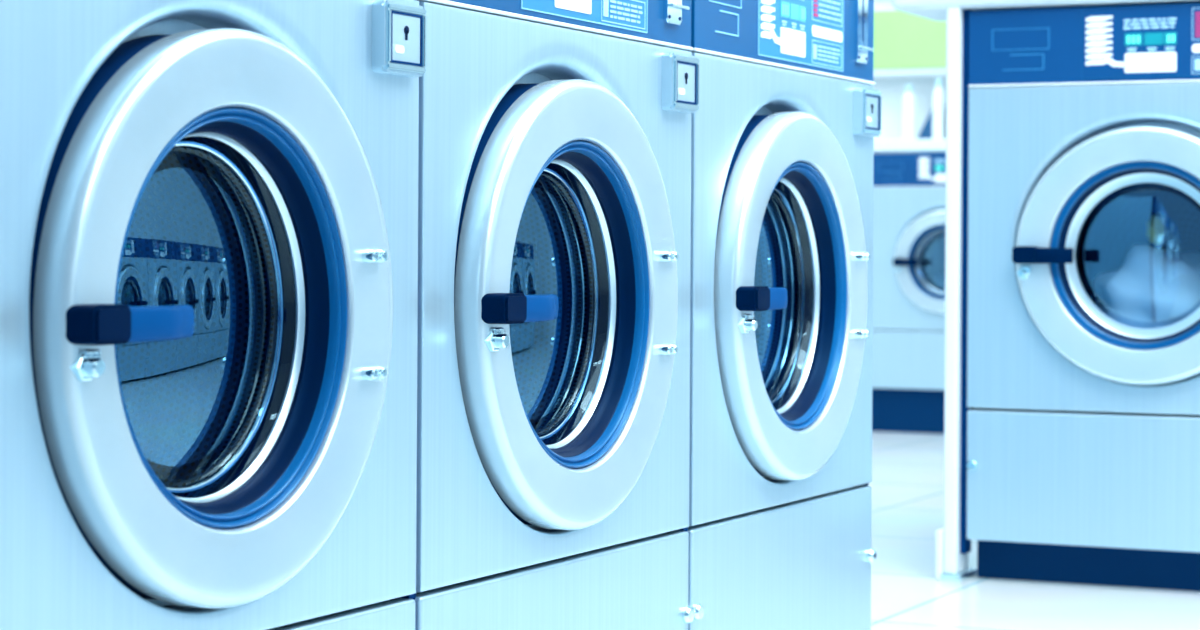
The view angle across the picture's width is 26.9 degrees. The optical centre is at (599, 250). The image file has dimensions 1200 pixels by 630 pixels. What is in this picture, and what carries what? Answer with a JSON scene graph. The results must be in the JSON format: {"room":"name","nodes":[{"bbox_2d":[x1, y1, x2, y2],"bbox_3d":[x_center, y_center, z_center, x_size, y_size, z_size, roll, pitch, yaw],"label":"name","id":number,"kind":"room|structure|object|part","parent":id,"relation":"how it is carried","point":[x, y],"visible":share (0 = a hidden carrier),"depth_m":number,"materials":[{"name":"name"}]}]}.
{"room":"laundry","nodes":[
{"label":"laundry","id":0,"kind":"room"},
{"bbox_2d":[869,431,1199,629],"bbox_3d":[0.763,0.674,4.324,8.200,0.100,12.000,0,0,25],"label":"floor","id":1,"kind":"structure","parent":0,"point":[907,484],"depth_m":4.61,"materials":[{"name":"tile"}]},
{"bbox_2d":[0,0,425,629],"bbox_3d":[-0.643,0.096,2.391,0.794,1.001,0.700,0,0,25],"label":"washing machine","id":2,"kind":"object","parent":1,"relation":"on","point":[209,208],"visible":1,"depth_m":2.30,"materials":[{"name":"silver metal"}]},
{"bbox_3d":[-0.402,0.059,2.012,0.032,0.032,0.049,0,0,25],"label":"handle","id":3,"kind":"part","parent":2,"relation":"part of","materials":[{"name":"blue"}]},
{"bbox_3d":[-0.367,0.060,2.083,0.028,0.030,0.132,0,0,17],"label":"handle lever","id":4,"kind":"part","parent":2,"relation":"part of","materials":[{"name":"blue plastic"}]},
{"bbox_3d":[-0.344,0.476,2.248,0.020,0.245,0.691,0,0,25],"label":"panel","id":5,"kind":"part","parent":2,"relation":"part of","materials":[{"name":"metal"}]},
{"bbox_3d":[-0.249,0.060,2.424,0.006,0.447,0.183,0,0,25],"label":"hinge plate","id":6,"kind":"part","parent":2,"relation":"part of","materials":[{"name":"metal"}]},
{"bbox_3d":[-0.195,-0.212,2.502,0.005,0.047,0.058,0,0,25],"label":"drawer","id":7,"kind":"part","parent":2,"relation":"part of","materials":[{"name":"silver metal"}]},
{"bbox_2d":[413,0,698,629],"bbox_3d":[-0.343,0.098,3.024,0.794,1.001,0.700,0,0,25],"label":"washing machine","id":8,"kind":"object","parent":1,"relation":"on","point":[554,146],"visible":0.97,"depth_m":2.88,"materials":[{"name":"silver metal"}]},
{"bbox_3d":[-0.101,0.060,2.644,0.032,0.032,0.049,0,0,25],"label":"handle","id":9,"kind":"part","parent":8,"relation":"part of","materials":[{"name":"blue"}]},
{"bbox_3d":[-0.067,0.062,2.715,0.028,0.030,0.132,0,0,17],"label":"handle lever","id":10,"kind":"part","parent":8,"relation":"part of","materials":[{"name":"blue plastic"}]},
{"bbox_3d":[-0.044,0.477,2.881,0.020,0.245,0.691,0,0,25],"label":"panel","id":11,"kind":"part","parent":8,"relation":"part of","materials":[{"name":"metal"}]},
{"bbox_3d":[-0.037,0.061,2.868,0.060,0.512,0.512,0,0,25],"label":"door","id":12,"kind":"part","parent":8,"relation":"part of","materials":[{"name":"metal"}]},
{"bbox_3d":[-0.040,-0.330,2.881,0.019,0.141,0.691,0,0,25],"label":"control panel","id":13,"kind":"part","parent":8,"relation":"part of","materials":[{"name":"blue plastic"}]},
{"bbox_3d":[0.090,-0.340,3.127,0.007,0.115,0.044,0,0,25],"label":"coin slot plate","id":14,"kind":"part","parent":8,"relation":"part of","materials":[{"name":"silver metal"}]},
{"bbox_3d":[0.099,-0.305,3.134,0.007,0.005,0.052,0,0,25],"label":"return lever","id":15,"kind":"part","parent":8,"relation":"part of","materials":[{"name":"silver metal"}]},
{"bbox_3d":[0.105,-0.210,3.134,0.005,0.047,0.058,0,0,25],"label":"drawer","id":16,"kind":"part","parent":8,"relation":"part of","materials":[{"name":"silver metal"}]},
{"bbox_2d":[686,0,881,629],"bbox_3d":[-0.042,0.099,3.656,0.794,1.001,0.700,0,0,25],"label":"washing machine","id":17,"kind":"object","parent":1,"relation":"on","point":[785,125],"visible":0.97,"depth_m":3.50,"materials":[{"name":"silver metal"}]},
{"bbox_3d":[0.199,0.062,3.276,0.032,0.032,0.049,0,0,25],"label":"handle","id":18,"kind":"part","parent":17,"relation":"part of","materials":[{"name":"blue"}]},
{"bbox_3d":[0.234,0.063,3.348,0.028,0.030,0.132,0,0,17],"label":"handle lever","id":19,"kind":"part","parent":17,"relation":"part of","materials":[{"name":"blue plastic"}]},
{"bbox_3d":[0.257,0.479,3.513,0.020,0.245,0.691,0,0,25],"label":"panel","id":20,"kind":"part","parent":17,"relation":"part of","materials":[{"name":"metal"}]},
{"bbox_3d":[0.261,-0.328,3.513,0.019,0.141,0.691,0,0,25],"label":"control panel","id":21,"kind":"part","parent":17,"relation":"part of","materials":[{"name":"blue plastic"}]},
{"bbox_3d":[0.263,0.062,3.500,0.060,0.512,0.512,0,0,25],"label":"door","id":22,"kind":"part","parent":17,"relation":"part of","materials":[{"name":"metal"}]},
{"bbox_3d":[0.391,-0.338,3.759,0.007,0.115,0.044,0,0,25],"label":"coin slot plate","id":23,"kind":"part","parent":17,"relation":"part of","materials":[{"name":"silver metal"}]},
{"bbox_3d":[0.399,-0.303,3.766,0.007,0.005,0.052,0,0,25],"label":"return lever","id":24,"kind":"part","parent":17,"relation":"part of","materials":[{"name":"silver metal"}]},
{"bbox_3d":[0.406,-0.208,3.766,0.005,0.047,0.058,0,0,25],"label":"drawer","id":25,"kind":"part","parent":17,"relation":"part of","materials":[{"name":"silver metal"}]},
{"bbox_2d":[872,388,944,433],"bbox_3d":[0.945,0.550,9.015,1.700,0.151,0.570,0,0,25],"label":"plinth","id":26,"kind":"object","parent":1,"relation":"on","point":[893,410],"visible":0.03,"depth_m":8.64,"materials":[{"name":"blue"}]},
{"bbox_2d":[872,153,945,389],"bbox_3d":[1.297,0.070,8.808,0.567,0.811,0.643,0,0,25],"label":"washing machine","id":27,"kind":"object","parent":1,"relation":"on","point":[909,189],"visible":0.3,"depth_m":8.62,"materials":[{"name":"silver metal"}]},
{"bbox_3d":[1.022,0.037,8.597,0.034,0.026,0.026,0,0,25],"label":"handle","id":28,"kind":"part","parent":27,"relation":"part of","materials":[{"name":"blue plastic"}]},
{"bbox_3d":[1.180,0.375,8.564,0.560,0.198,0.016,0,0,25],"label":"panel","id":29,"kind":"part","parent":27,"relation":"part of","materials":[{"name":"metal"}]},
{"bbox_3d":[1.056,0.038,8.581,0.058,0.024,0.022,0,0,8],"label":"handle lever","id":30,"kind":"part","parent":27,"relation":"part of","materials":[{"name":"blue plastic"}]},
{"bbox_3d":[1.187,0.028,8.576,0.560,0.489,0.042,0,0,25],"label":"panel","id":31,"kind":"part","parent":27,"relation":"part of","materials":[{"name":"metal"}]},
{"bbox_3d":[1.183,-0.278,8.564,0.560,0.114,0.015,0,0,25],"label":"control panel","id":32,"kind":"part","parent":27,"relation":"part of","materials":[{"name":"blue plastic"}]},
{"bbox_2d":[874,139,945,152],"bbox_3d":[0.879,-0.383,9.331,1.300,0.045,0.300,0,0,25],"label":"shelf","id":33,"kind":"object","parent":27,"relation":"on","point":[884,145],"visible":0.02,"depth_m":9.05,"materials":[{"name":"white"}]},
{"bbox_2d":[872,76,945,139],"bbox_3d":[0.949,-0.527,9.478,1.300,0.245,0.025,0,0,25],"label":"trim","id":34,"kind":"structure","parent":33,"relation":"attached to","point":[892,90],"depth_m":9.38,"materials":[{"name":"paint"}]},
{"bbox_2d":[902,85,915,138],"bbox_3d":[1.133,-0.506,9.200,0.052,0.205,0.052,0,0,25],"label":"bottle","id":35,"kind":"object","parent":33,"relation":"on","point":[908,100],"visible":0.8,"depth_m":9.18,"materials":[{"name":"white plastic"}]},
{"bbox_2d":[918,105,945,138],"bbox_3d":[1.227,-0.474,9.243,0.095,0.140,0.096,0,0,25],"label":"bag","id":36,"kind":"object","parent":33,"relation":"on","point":[926,132],"visible":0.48,"depth_m":9.21,"materials":[{"name":"blue plastic"}]},
{"bbox_2d":[932,78,944,138],"bbox_3d":[1.235,-0.516,9.151,0.044,0.225,0.044,0,0,25],"label":"bottle","id":37,"kind":"object","parent":33,"relation":"on","point":[938,121],"visible":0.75,"depth_m":9.13,"materials":[{"name":"white plastic"}]},
{"bbox_3d":[1.312,-0.526,9.169,0.020,0.243,0.218,0,0,25],"label":"trim","id":38,"kind":"structure","parent":33,"relation":"on","visible":0},
{"bbox_2d":[873,0,946,77],"bbox_3d":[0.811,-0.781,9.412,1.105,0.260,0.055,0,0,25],"label":"wall","id":39,"kind":"structure","parent":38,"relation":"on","point":[905,44],"depth_m":9.23,"materials":[{"name":"green paint"}]},
{"bbox_3d":[1.178,0.038,8.557,0.355,0.355,0.048,0,0,25],"label":"door","id":40,"kind":"part","parent":27,"relation":"part of","materials":[{"name":"metal"}]},
{"bbox_2d":[891,0,1199,581],"bbox_3d":[1.304,-0.023,4.580,1.548,1.300,0.275,0,0,25],"label":"surround","id":41,"kind":"object","parent":1,"relation":"on","point":[953,547],"visible":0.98,"depth_m":4.75,"materials":[{"name":"white"}]},
{"bbox_3d":[0.681,0.058,4.782,0.026,1.108,0.085,0,0,25],"label":"post","id":42,"kind":"part","parent":41,"relation":"part of","materials":[{"name":"white"}]},
{"bbox_3d":[0.684,0.617,4.787,0.040,0.013,0.110,0,0,25],"label":"foot plate","id":43,"kind":"part","parent":41,"relation":"part of","materials":[{"name":"silver metal"}]},
{"bbox_2d":[965,2,1199,590],"bbox_3d":[1.154,0.087,4.907,0.700,1.079,0.794,0,0,25],"label":"washing machine","id":44,"kind":"object","parent":1,"relation":"on","point":[1082,425],"depth_m":4.66,"materials":[{"name":"silver metal"}]},
{"bbox_3d":[0.791,0.007,4.657,0.045,0.032,0.032,0,0,25],"label":"handle","id":45,"kind":"part","parent":44,"relation":"part of","materials":[{"name":"blue plastic"}]},
{"bbox_3d":[0.835,0.009,4.636,0.077,0.030,0.027,0,0,9],"label":"handle lever","id":46,"kind":"part","parent":44,"relation":"part of","materials":[{"name":"blue plastic"}]},
{"bbox_3d":[1.009,0.425,4.606,0.691,0.245,0.020,0,0,25],"label":"panel","id":47,"kind":"part","parent":44,"relation":"part of","materials":[{"name":"metal"}]},
{"bbox_3d":[1.018,-0.004,4.620,0.691,0.604,0.052,0,0,25],"label":"panel","id":48,"kind":"part","parent":44,"relation":"part of","materials":[{"name":"metal"}]},
{"bbox_3d":[1.014,-0.382,4.606,0.691,0.141,0.019,0,0,25],"label":"control panel","id":49,"kind":"part","parent":44,"relation":"part of","materials":[{"name":"blue"}]},
{"bbox_3d":[1.164,0.588,4.941,0.678,0.078,0.640,0,0,25],"label":"plinth","id":50,"kind":"part","parent":44,"relation":"part of","materials":[{"name":"blue metal"}]},
{"bbox_3d":[0.998,0.009,4.601,0.473,0.473,0.060,0,0,25],"label":"door","id":51,"kind":"part","parent":44,"relation":"part of","materials":[{"name":"metal"}]},
{"bbox_2d":[1093,244,1199,328],"bbox_3d":[1.082,0.104,4.793,0.312,0.234,0.197,0,0,25],"label":"laundry","id":52,"kind":"object","parent":44,"relation":"in","point":[1153,287],"visible":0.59,"depth_m":4.74,"materials":[{"name":"white fabric"}]},
{"bbox_2d":[1146,213,1165,244],"bbox_3d":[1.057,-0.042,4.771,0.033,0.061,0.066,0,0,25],"label":"towel","id":53,"kind":"object","parent":52,"relation":"on","point":[1155,232],"visible":1,"depth_m":4.75,"materials":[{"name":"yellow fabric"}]}
]}

